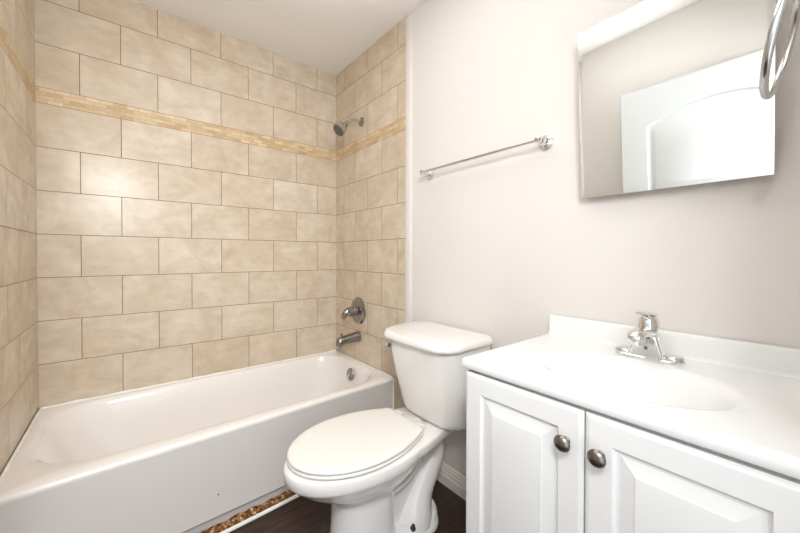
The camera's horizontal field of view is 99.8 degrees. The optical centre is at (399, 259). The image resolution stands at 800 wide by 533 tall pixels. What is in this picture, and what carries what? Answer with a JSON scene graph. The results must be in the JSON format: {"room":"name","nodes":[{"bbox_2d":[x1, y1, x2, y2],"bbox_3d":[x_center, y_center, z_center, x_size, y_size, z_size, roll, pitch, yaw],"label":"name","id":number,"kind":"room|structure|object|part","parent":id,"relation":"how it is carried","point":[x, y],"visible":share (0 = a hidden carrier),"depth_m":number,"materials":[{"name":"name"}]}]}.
{"room":"bathroom","nodes":[
{"label":"bathroom","id":0,"kind":"room"},
{"bbox_2d":[0,0,38,474],"bbox_3d":[-1.417,-0.119,1.222,0.020,2.435,0.808,0,1,-39],"label":"wall","id":1,"kind":"structure","parent":0,"point":[19,382],"depth_m":1.27,"materials":[{"name":"tile"}]},
{"bbox_2d":[35,0,335,407],"bbox_3d":[-1.075,-0.127,2.029,1.524,2.435,0.020,0,1,-39],"label":"wall","id":2,"kind":"structure","parent":0,"point":[186,170],"depth_m":1.86,"materials":[{"name":"tile"}]},
{"bbox_2d":[133,0,424,75],"bbox_3d":[-0.350,-1.383,1.138,1.850,0.100,2.550,0,1,-39],"label":"ceiling","id":3,"kind":"structure","parent":0,"point":[327,36],"depth_m":1.91,"materials":[{"name":"white paint"}]},
{"bbox_2d":[229,480,465,532],"bbox_3d":[-0.199,1.154,0.973,1.850,0.100,3.050,0,1,-39],"label":"floor","id":4,"kind":"structure","parent":0,"point":[301,514],"depth_m":1.43,"materials":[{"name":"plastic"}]},
{"bbox_2d":[0,350,393,532],"bbox_3d":[-0.831,0.886,1.735,1.522,0.417,0.765,0,1,-39],"label":"bathtub","id":5,"kind":"object","parent":4,"relation":"on","point":[206,453],"visible":0.87,"depth_m":1.43,"materials":[{"name":"ceramic"}]},
{"bbox_3d":[-0.326,0.751,2.200,0.019,0.081,0.082,0,1,-39],"label":"overflow plate","id":6,"kind":"part","parent":5,"relation":"part of","materials":[{"name":"silver metal"}]},
{"bbox_2d":[220,494,299,532],"bbox_3d":[-0.594,1.091,1.443,1.487,0.016,0.020,0,1,-42],"label":"trim","id":7,"kind":"structure","parent":4,"relation":"on","point":[280,504],"depth_m":1.43,"materials":[{"name":"white"}]},
{"bbox_2d":[283,321,492,532],"bbox_3d":[-0.050,0.714,1.330,0.791,0.796,0.446,0,1,-39],"label":"toilet","id":8,"kind":"object","parent":4,"relation":"on","point":[377,470],"visible":0.99,"depth_m":1.29,"materials":[{"name":"white ceramic"}]},
{"bbox_3d":[-0.170,0.672,1.268,0.499,0.017,0.370,0,1,-39],"label":"seat lid","id":9,"kind":"part","parent":8,"relation":"part of","materials":[{"name":"white plastic"}]},
{"bbox_3d":[-0.054,0.387,1.526,0.033,0.046,0.090,0,1,5],"label":"flush lever","id":10,"kind":"part","parent":8,"relation":"part of","materials":[{"name":"silver metal"}]},
{"bbox_3d":[0.141,0.334,1.479,0.303,0.038,0.446,0,1,-39],"label":"tank lid","id":11,"kind":"part","parent":8,"relation":"part of","materials":[{"name":"white ceramic"}]},
{"bbox_3d":[0.148,0.521,1.487,0.267,0.337,0.424,0,1,-39],"label":"tank","id":12,"kind":"part","parent":8,"relation":"part of","materials":[{"name":"white ceramic"}]},
{"bbox_2d":[466,369,799,532],"bbox_3d":[0.550,0.705,0.827,0.517,0.806,0.624,0,1,-39],"label":"vanity cabinet","id":13,"kind":"object","parent":4,"relation":"on","point":[536,462],"visible":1,"depth_m":0.67,"materials":[{"name":"white wood"}]},
{"bbox_3d":[0.280,0.649,0.810,0.020,0.686,0.306,0,1,-39],"label":"door","id":14,"kind":"part","parent":13,"relation":"part of","materials":[{"name":"white wood"}]},
{"bbox_3d":[0.338,0.381,0.699,0.030,0.034,0.034,0,1,-39],"label":"knob","id":15,"kind":"part","parent":13,"relation":"part of","materials":[{"name":"silver metal"}]},
{"bbox_3d":[0.380,0.381,0.648,0.030,0.034,0.034,0,1,-39],"label":"knob","id":16,"kind":"part","parent":13,"relation":"part of","materials":[{"name":"silver metal"}]},
{"bbox_2d":[462,314,799,479],"bbox_3d":[0.564,0.297,0.825,0.493,0.184,0.646,0,1,-39],"label":"sink","id":17,"kind":"object","parent":13,"relation":"in","point":[738,399],"visible":0.8,"depth_m":0.79,"materials":[{"name":"white ceramic"}]},
{"bbox_2d":[614,311,685,364],"bbox_3d":[0.648,0.203,0.898,0.147,0.130,0.162,0,1,-39],"label":"sink faucet","id":18,"kind":"object","parent":17,"relation":"on","point":[646,341],"visible":1,"depth_m":0.90,"materials":[{"name":"silver metal"}]},
{"bbox_3d":[0.666,0.171,0.913,0.092,0.066,0.050,0,1,-39],"label":"lever handle","id":19,"kind":"part","parent":18,"relation":"part of","materials":[{"name":"silver metal"}]},
{"bbox_2d":[627,328,667,359],"bbox_3d":[0.647,0.223,0.898,0.145,0.082,0.082,0,1,-39],"label":"spout","id":20,"kind":"object","parent":18,"relation":"on","point":[646,343],"depth_m":0.89,"materials":[{"name":"silver metal"}]},
{"bbox_3d":[0.682,0.264,0.926,0.060,0.008,0.162,0,1,-39],"label":"plate","id":21,"kind":"part","parent":18,"relation":"part of","materials":[{"name":"silver metal"}]},
{"bbox_3d":[0.474,0.652,0.569,0.020,0.686,0.306,0,1,-39],"label":"door","id":22,"kind":"part","parent":13,"relation":"part of","materials":[{"name":"white wood"}]},
{"bbox_2d":[336,0,799,476],"bbox_3d":[0.312,-0.119,1.601,0.100,2.435,2.385,0,1,-39],"label":"wall","id":23,"kind":"structure","parent":0,"point":[503,243],"depth_m":1.33,"materials":[{"name":"paint"}]},
{"bbox_2d":[336,331,360,348],"bbox_3d":[-0.340,0.528,2.208,0.163,0.096,0.070,0,1,-39],"label":"tub spout","id":24,"kind":"object","parent":23,"relation":"attached to","point":[355,336],"visible":1,"depth_m":2.18,"materials":[{"name":"silver metal"}]},
{"bbox_2d":[333,117,363,135],"bbox_3d":[-0.329,-0.853,2.151,0.202,0.156,0.081,0,1,-39],"label":"shower","id":25,"kind":"object","parent":23,"relation":"attached to","point":[340,128],"visible":1,"depth_m":2.11,"materials":[{"name":"silver metal"}]},
{"bbox_3d":[-0.299,-0.883,2.175,0.120,0.059,0.019,0,1,-39],"label":"shower arm","id":26,"kind":"part","parent":25,"relation":"part of","materials":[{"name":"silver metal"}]},
{"bbox_2d":[341,297,365,323],"bbox_3d":[-0.324,0.344,2.219,0.123,0.180,0.180,0,1,-39],"label":"shower valve","id":27,"kind":"object","parent":23,"relation":"attached to","point":[357,310],"visible":1,"depth_m":2.21,"materials":[{"name":"silver metal"}]},
{"bbox_3d":[-0.341,0.353,2.204,0.078,0.081,0.064,0,1,-39],"label":"lever handle","id":28,"kind":"part","parent":27,"relation":"part of","materials":[{"name":"silver metal"}]},
{"bbox_3d":[-0.284,0.344,2.250,0.022,0.180,0.180,0,1,-39],"label":"escutcheon plate","id":29,"kind":"part","parent":27,"relation":"part of","materials":[{"name":"silver metal"}]},
{"bbox_2d":[405,13,411,322],"bbox_3d":[0.049,-0.117,1.854,0.016,2.423,0.046,0,1,-39],"label":"trim","id":30,"kind":"structure","parent":23,"relation":"attached to","point":[408,139],"depth_m":1.84,"materials":[{"name":"paint"}]},
{"bbox_2d":[436,462,465,500],"bbox_3d":[0.505,1.054,1.288,0.016,0.096,1.431,0,1,-39],"label":"baseboard","id":31,"kind":"structure","parent":23,"relation":"attached to","point":[452,479],"depth_m":1.60,"materials":[{"name":"white paint"}]},
{"bbox_2d":[420,135,553,178],"bbox_3d":[0.322,-0.431,1.460,0.070,0.056,0.668,0,1,-39],"label":"towel bar","id":32,"kind":"object","parent":23,"relation":"attached to","point":[546,142],"visible":1,"depth_m":1.32,"materials":[{"name":"silver metal"}]},
{"bbox_3d":[0.130,-0.435,1.698,0.070,0.056,0.056,0,1,-39],"label":"wall post","id":33,"kind":"part","parent":32,"relation":"part of","materials":[{"name":"silver metal"}]},
{"bbox_3d":[0.306,-0.431,1.446,0.014,0.014,0.612,0,1,-39],"label":"bar rail","id":34,"kind":"part","parent":32,"relation":"part of","materials":[{"name":"silver metal"}]},
{"bbox_3d":[0.514,-0.428,1.221,0.070,0.056,0.056,0,1,-39],"label":"wall post","id":35,"kind":"part","parent":32,"relation":"part of","materials":[{"name":"silver metal"}]},
{"bbox_2d":[548,314,799,379],"bbox_3d":[0.744,0.238,0.969,0.028,0.069,0.646,0,1,-39],"label":"backsplash","id":36,"kind":"structure","parent":23,"relation":"attached to","point":[782,361],"depth_m":0.89,"materials":[{"name":"white stone"}]},
{"bbox_2d":[578,0,775,198],"bbox_3d":[0.733,-0.462,0.946,0.073,0.530,0.433,0,1,-39],"label":"wall mirror","id":37,"kind":"object","parent":23,"relation":"attached to","point":[669,96],"visible":0.93,"depth_m":0.91,"materials":[{"name":"mirror"}]},
{"bbox_3d":[0.396,-0.103,0.203,1.534,2.435,0.100,0,1,-39],"label":"wall","id":38,"kind":"structure","parent":0,"visible":0},
{"bbox_2d":[759,0,799,99],"bbox_3d":[0.559,-0.324,0.457,0.156,0.179,0.096,0,1,-39],"label":"towel ring","id":39,"kind":"object","parent":38,"relation":"attached to","point":[765,93],"visible":1,"depth_m":0.47,"materials":[{"name":"silver metal"}]}
]}

